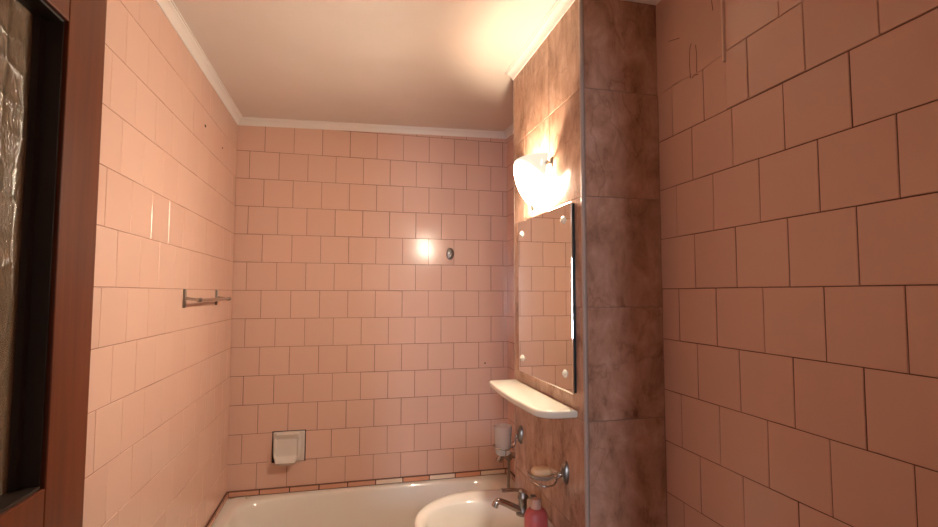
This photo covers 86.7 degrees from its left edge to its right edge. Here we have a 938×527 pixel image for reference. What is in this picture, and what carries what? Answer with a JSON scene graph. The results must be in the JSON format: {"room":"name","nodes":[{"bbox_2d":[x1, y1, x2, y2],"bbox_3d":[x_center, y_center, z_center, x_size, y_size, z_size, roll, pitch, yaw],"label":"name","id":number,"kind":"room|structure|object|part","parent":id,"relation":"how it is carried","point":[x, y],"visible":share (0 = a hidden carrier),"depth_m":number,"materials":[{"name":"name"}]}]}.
{"room":"bathroom","nodes":[
{"label":"bathroom","id":0,"kind":"room"},
{"bbox_2d":[83,0,237,526],"bbox_3d":[-0.978,0.405,1.231,0.103,2.577,2.896,1,-4,-14],"label":"wall","id":1,"kind":"structure","parent":0,"point":[158,420],"depth_m":1.62,"materials":[{"name":"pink tile"}]},
{"bbox_2d":[155,0,242,124],"bbox_3d":[-0.927,-0.860,1.381,0.032,0.042,2.776,1,-4,-14],"label":"trim","id":2,"kind":"structure","parent":1,"relation":"attached to","point":[168,7],"depth_m":1.94,"materials":[{"name":"white paint"}]},
{"bbox_2d":[183,289,230,307],"bbox_3d":[-1.101,0.146,2.114,0.066,0.072,0.502,1,-4,-14],"label":"towel bar","id":3,"kind":"object","parent":1,"relation":"attached to","point":[217,298],"visible":1,"depth_m":1.91,"materials":[{"name":"silver metal"}]},
{"bbox_3d":[-1.072,0.132,1.874,0.009,0.072,0.020,1,-4,-14],"label":"wall plate","id":4,"kind":"part","parent":3,"relation":"part of","materials":[{"name":"silver metal"}]},
{"bbox_3d":[-1.041,0.137,1.881,0.060,0.022,0.019,1,-4,-14],"label":"arm","id":5,"kind":"part","parent":3,"relation":"part of","materials":[{"name":"silver metal"}]},
{"bbox_3d":[-1.182,0.159,2.327,0.009,0.072,0.020,1,-4,-14],"label":"wall plate","id":6,"kind":"part","parent":3,"relation":"part of","materials":[{"name":"silver metal"}]},
{"bbox_2d":[205,492,228,526],"bbox_3d":[-1.178,1.190,2.246,0.014,0.030,0.711,1,-4,-14],"label":"trim","id":7,"kind":"structure","parent":1,"relation":"attached to","point":[224,499],"depth_m":2.39,"materials":[{"name":"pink tile"}]},
{"bbox_2d":[173,0,556,130],"bbox_3d":[-0.188,-0.945,1.555,1.750,0.160,2.996,1,-4,-14],"label":"ceiling","id":8,"kind":"structure","parent":0,"point":[419,63],"depth_m":2.01,"materials":[{"name":"paint"}]},
{"bbox_2d":[227,125,507,499],"bbox_3d":[-0.530,0.480,2.878,1.750,2.627,0.103,1,-4,-14],"label":"wall","id":9,"kind":"structure","parent":0,"point":[354,327],"depth_m":2.83,"materials":[{"name":"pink tile"}]},
{"bbox_2d":[272,429,305,465],"bbox_3d":[-0.967,0.990,2.658,0.172,0.174,0.068,1,-4,-14],"label":"soap dish","id":10,"kind":"object","parent":9,"relation":"attached to","point":[288,447],"visible":1,"depth_m":2.67,"materials":[{"name":"beige ceramic"}]},
{"bbox_2d":[226,468,507,497],"bbox_3d":[-0.518,1.223,2.779,1.550,0.030,0.014,1,-4,-14],"label":"trim","id":11,"kind":"structure","parent":9,"relation":"attached to","point":[253,492],"depth_m":2.76,"materials":[{"name":"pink tile"}]},
{"bbox_2d":[238,117,505,138],"bbox_3d":[-0.513,-0.788,2.891,1.550,0.082,0.032,1,-4,-14],"label":"trim","id":12,"kind":"structure","parent":9,"relation":"attached to","point":[246,121],"depth_m":2.87,"materials":[{"name":"white paint"}]},
{"bbox_2d":[446,248,453,259],"bbox_3d":[-0.110,-0.058,2.947,0.046,0.072,0.025,1,-4,-14],"label":"hook","id":13,"kind":"object","parent":9,"relation":"attached to","point":[450,253],"visible":1,"depth_m":2.95,"materials":[{"name":"silver metal"}]},
{"bbox_2d":[514,0,666,526],"bbox_3d":[0.394,0.440,1.789,0.267,2.577,0.637,1,-4,-14],"label":"wall pillar","id":14,"kind":"structure","parent":0,"point":[628,474],"depth_m":1.52,"materials":[{"name":"brown tile"}]},
{"bbox_2d":[493,425,522,456],"bbox_3d":[0.151,0.699,1.958,0.118,0.111,0.082,1,-4,-14],"label":"holder","id":15,"kind":"object","parent":14,"relation":"attached to","point":[519,435],"visible":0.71,"depth_m":1.96,"materials":[{"name":"silver metal"}]},
{"bbox_2d":[494,423,511,455],"bbox_3d":[0.134,0.694,1.954,0.073,0.110,0.073,1,-4,-14],"label":"tumbler","id":16,"kind":"object","parent":15,"relation":"in","point":[502,432],"visible":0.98,"depth_m":1.93,"materials":[{"name":"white glass"}]},
{"bbox_3d":[0.187,0.699,1.967,0.034,0.049,0.019,1,-4,-14],"label":"arm","id":17,"kind":"part","parent":15,"relation":"part of","materials":[{"name":"silver metal"}]},
{"bbox_3d":[0.200,0.680,1.971,0.019,0.072,0.036,1,-4,-14],"label":"wall plate","id":18,"kind":"part","parent":15,"relation":"part of","materials":[{"name":"silver metal"}]},
{"bbox_2d":[513,81,515,487],"bbox_3d":[0.194,0.479,2.062,0.008,2.531,0.008,1,-4,-14],"label":"trim","id":19,"kind":"structure","parent":14,"relation":"attached to","point":[513,81],"depth_m":2.08,"materials":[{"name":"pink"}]},
{"bbox_2d":[514,153,551,209],"bbox_3d":[0.216,-0.283,1.801,0.096,0.183,0.220,1,-4,-14],"label":"wall lamp","id":20,"kind":"object","parent":14,"relation":"attached to","point":[529,170],"visible":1,"depth_m":1.74,"materials":[{"name":"white glass"}]},
{"bbox_2d":[489,379,576,418],"bbox_3d":[0.196,0.470,1.753,0.134,0.024,0.560,1,-4,-14],"label":"wall shelf","id":21,"kind":"object","parent":14,"relation":"attached to","point":[525,397],"visible":1,"depth_m":1.65,"materials":[{"name":"beige ceramic"}]},
{"bbox_2d":[505,0,574,79],"bbox_3d":[0.253,-0.831,1.831,0.032,0.042,0.696,1,-4,-14],"label":"trim","id":22,"kind":"structure","parent":14,"relation":"attached to","point":[560,7],"depth_m":1.81,"materials":[{"name":"white paint"}]},
{"bbox_2d":[518,202,576,394],"bbox_3d":[0.258,0.117,1.754,0.024,0.589,0.490,1,-4,-14],"label":"wall mirror","id":23,"kind":"object","parent":14,"relation":"attached to","point":[546,240],"visible":1,"depth_m":1.69,"materials":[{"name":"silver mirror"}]},
{"bbox_2d":[529,461,568,487],"bbox_3d":[0.248,0.658,1.552,0.122,0.072,0.093,1,-4,-14],"label":"holder","id":24,"kind":"object","parent":14,"relation":"attached to","point":[564,470],"visible":0.84,"depth_m":1.55,"materials":[{"name":"silver metal"}]},
{"bbox_2d":[527,468,558,481],"bbox_3d":[0.231,0.661,1.547,0.098,0.021,0.090,1,-4,-14],"label":"soap dish","id":25,"kind":"object","parent":24,"relation":"in","point":[554,473],"visible":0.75,"depth_m":1.52,"materials":[{"name":"clear glass"}]},
{"bbox_2d":[531,465,550,476],"bbox_3d":[0.225,0.648,1.546,0.062,0.031,0.048,1,-4,-14],"label":"soap bar","id":26,"kind":"object","parent":25,"relation":"in","point":[538,471],"visible":0.89,"depth_m":1.53,"materials":[{"name":"brown"}]},
{"bbox_3d":[0.286,0.666,1.560,0.033,0.026,0.019,1,-4,-14],"label":"arm","id":27,"kind":"part","parent":24,"relation":"part of","materials":[{"name":"silver metal"}]},
{"bbox_3d":[0.299,0.659,1.564,0.019,0.072,0.036,1,-4,-14],"label":"wall plate","id":28,"kind":"part","parent":24,"relation":"part of","materials":[{"name":"silver metal"}]},
{"bbox_2d":[578,0,589,526],"bbox_3d":[0.342,0.442,1.452,0.014,2.531,0.013,1,-4,-14],"label":"trim","id":29,"kind":"structure","parent":14,"relation":"attached to","point":[581,39],"depth_m":1.47,"materials":[{"name":"beige"}]},
{"bbox_2d":[507,0,937,526],"bbox_3d":[0.619,0.405,1.619,0.111,2.627,2.896,1,-4,-14],"label":"wall","id":30,"kind":"structure","parent":0,"point":[798,139],"depth_m":1.07,"materials":[{"name":"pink tile"}]},
{"bbox_2d":[504,122,513,138],"bbox_3d":[0.328,-0.802,2.643,0.032,0.082,0.912,1,-4,-14],"label":"trim","id":31,"kind":"structure","parent":30,"relation":"attached to","point":[509,131],"depth_m":2.98,"materials":[{"name":"white"}]},
{"bbox_2d":[507,469,514,481],"bbox_3d":[0.333,1.209,2.529,0.014,0.030,0.871,1,-4,-14],"label":"trim","id":32,"kind":"structure","parent":30,"relation":"attached to","point":[512,475],"depth_m":2.86,"materials":[{"name":"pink tile"}]},
{"bbox_2d":[624,0,655,4],"bbox_3d":[0.459,-0.848,1.540,0.296,0.042,0.032,1,-4,-14],"label":"trim","id":33,"kind":"structure","parent":30,"relation":"attached to","point":[651,2],"depth_m":1.57,"materials":[{"name":"white"}]},
{"bbox_3d":[-0.508,1.619,-0.892,3.444,0.100,7.296,1,-4,-14],"label":"floor","id":34,"kind":"structure","parent":0,"visible":0},
{"bbox_2d":[211,474,514,526],"bbox_3d":[-0.433,1.488,2.410,1.544,0.558,0.733,1,-4,-14],"label":"bathtub","id":35,"kind":"object","parent":34,"relation":"on","point":[394,504],"visible":0.66,"depth_m":2.69,"materials":[{"name":"beige ceramic"}]},
{"bbox_2d":[496,447,514,487],"bbox_3d":[0.218,1.111,2.713,0.150,0.220,0.056,1,-4,-14],"label":"tap","id":36,"kind":"object","parent":35,"relation":"on","point":[511,455],"visible":0.57,"depth_m":2.70,"materials":[{"name":"silver metal"}]},
{"bbox_3d":[0.216,1.058,2.716,0.145,0.051,0.037,1,-4,-14],"label":"spout","id":37,"kind":"part","parent":36,"relation":"part of","materials":[{"name":"silver metal"}]},
{"bbox_3d":[0.217,1.037,2.717,0.049,0.070,0.041,-1,-4,24],"label":"valve handle","id":38,"kind":"part","parent":36,"relation":"part of","materials":[{"name":"silver metal"}]},
{"bbox_2d":[414,489,553,526],"bbox_3d":[0.038,1.296,1.673,0.452,0.854,0.480,1,-4,-14],"label":"washbasin","id":39,"kind":"object","parent":34,"relation":"on","point":[469,508],"visible":0.71,"depth_m":1.82,"materials":[{"name":"beige ceramic"}]},
{"bbox_2d":[492,488,535,516],"bbox_3d":[0.156,0.829,1.730,0.160,0.094,0.048,1,-4,-14],"label":"tap","id":40,"kind":"object","parent":39,"relation":"on","point":[522,496],"visible":0.91,"depth_m":1.72,"materials":[{"name":"silver metal"}]},
{"bbox_3d":[0.132,0.842,1.724,0.111,0.060,0.025,1,-4,-14],"label":"spout","id":41,"kind":"part","parent":40,"relation":"part of","materials":[{"name":"silver metal"}]},
{"bbox_3d":[0.157,0.796,1.732,0.093,0.029,0.026,1,-4,-14],"label":"lever","id":42,"kind":"part","parent":40,"relation":"part of","materials":[{"name":"silver metal"}]},
{"bbox_2d":[516,493,527,516],"bbox_3d":[0.188,0.838,1.738,0.048,0.077,0.048,1,-4,-14],"label":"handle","id":43,"kind":"object","parent":40,"relation":"on","point":[521,507],"depth_m":1.72,"materials":[{"name":"silver metal"}]},
{"bbox_2d":[524,497,547,526],"bbox_3d":[0.215,0.810,1.596,0.077,0.107,0.063,1,-4,-14],"label":"soap bottle","id":44,"kind":"object","parent":39,"relation":"on","point":[535,515],"visible":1,"depth_m":1.58,"materials":[{"name":"red plastic"}]},
{"bbox_3d":[-0.674,0.324,-0.120,3.444,2.577,0.122,1,-4,-14],"label":"wall","id":45,"kind":"structure","parent":0,"visible":0},
{"bbox_2d":[0,0,106,526],"bbox_3d":[-0.533,0.533,0.411,0.103,2.207,0.831,1,-4,-14],"label":"door","id":46,"kind":"structure","parent":45,"relation":"in","point":[52,52],"depth_m":0.73,"materials":[{"name":"red wood"}]},
{"bbox_3d":[-0.577,-0.041,0.435,0.004,0.688,0.596,1,-4,-14],"label":"glass pane","id":47,"kind":"part","parent":46,"relation":"part of","materials":[{"name":"brown"}]},
{"bbox_3d":[-0.562,0.376,0.414,0.045,0.140,0.602,1,-4,-14],"label":"rail","id":48,"kind":"part","parent":46,"relation":"part of","materials":[{"name":"red wood"}]},
{"bbox_3d":[-0.561,-0.478,0.466,0.045,0.182,0.602,1,-4,-14],"label":"rail","id":49,"kind":"part","parent":46,"relation":"part of","materials":[{"name":"red wood"}]}
]}

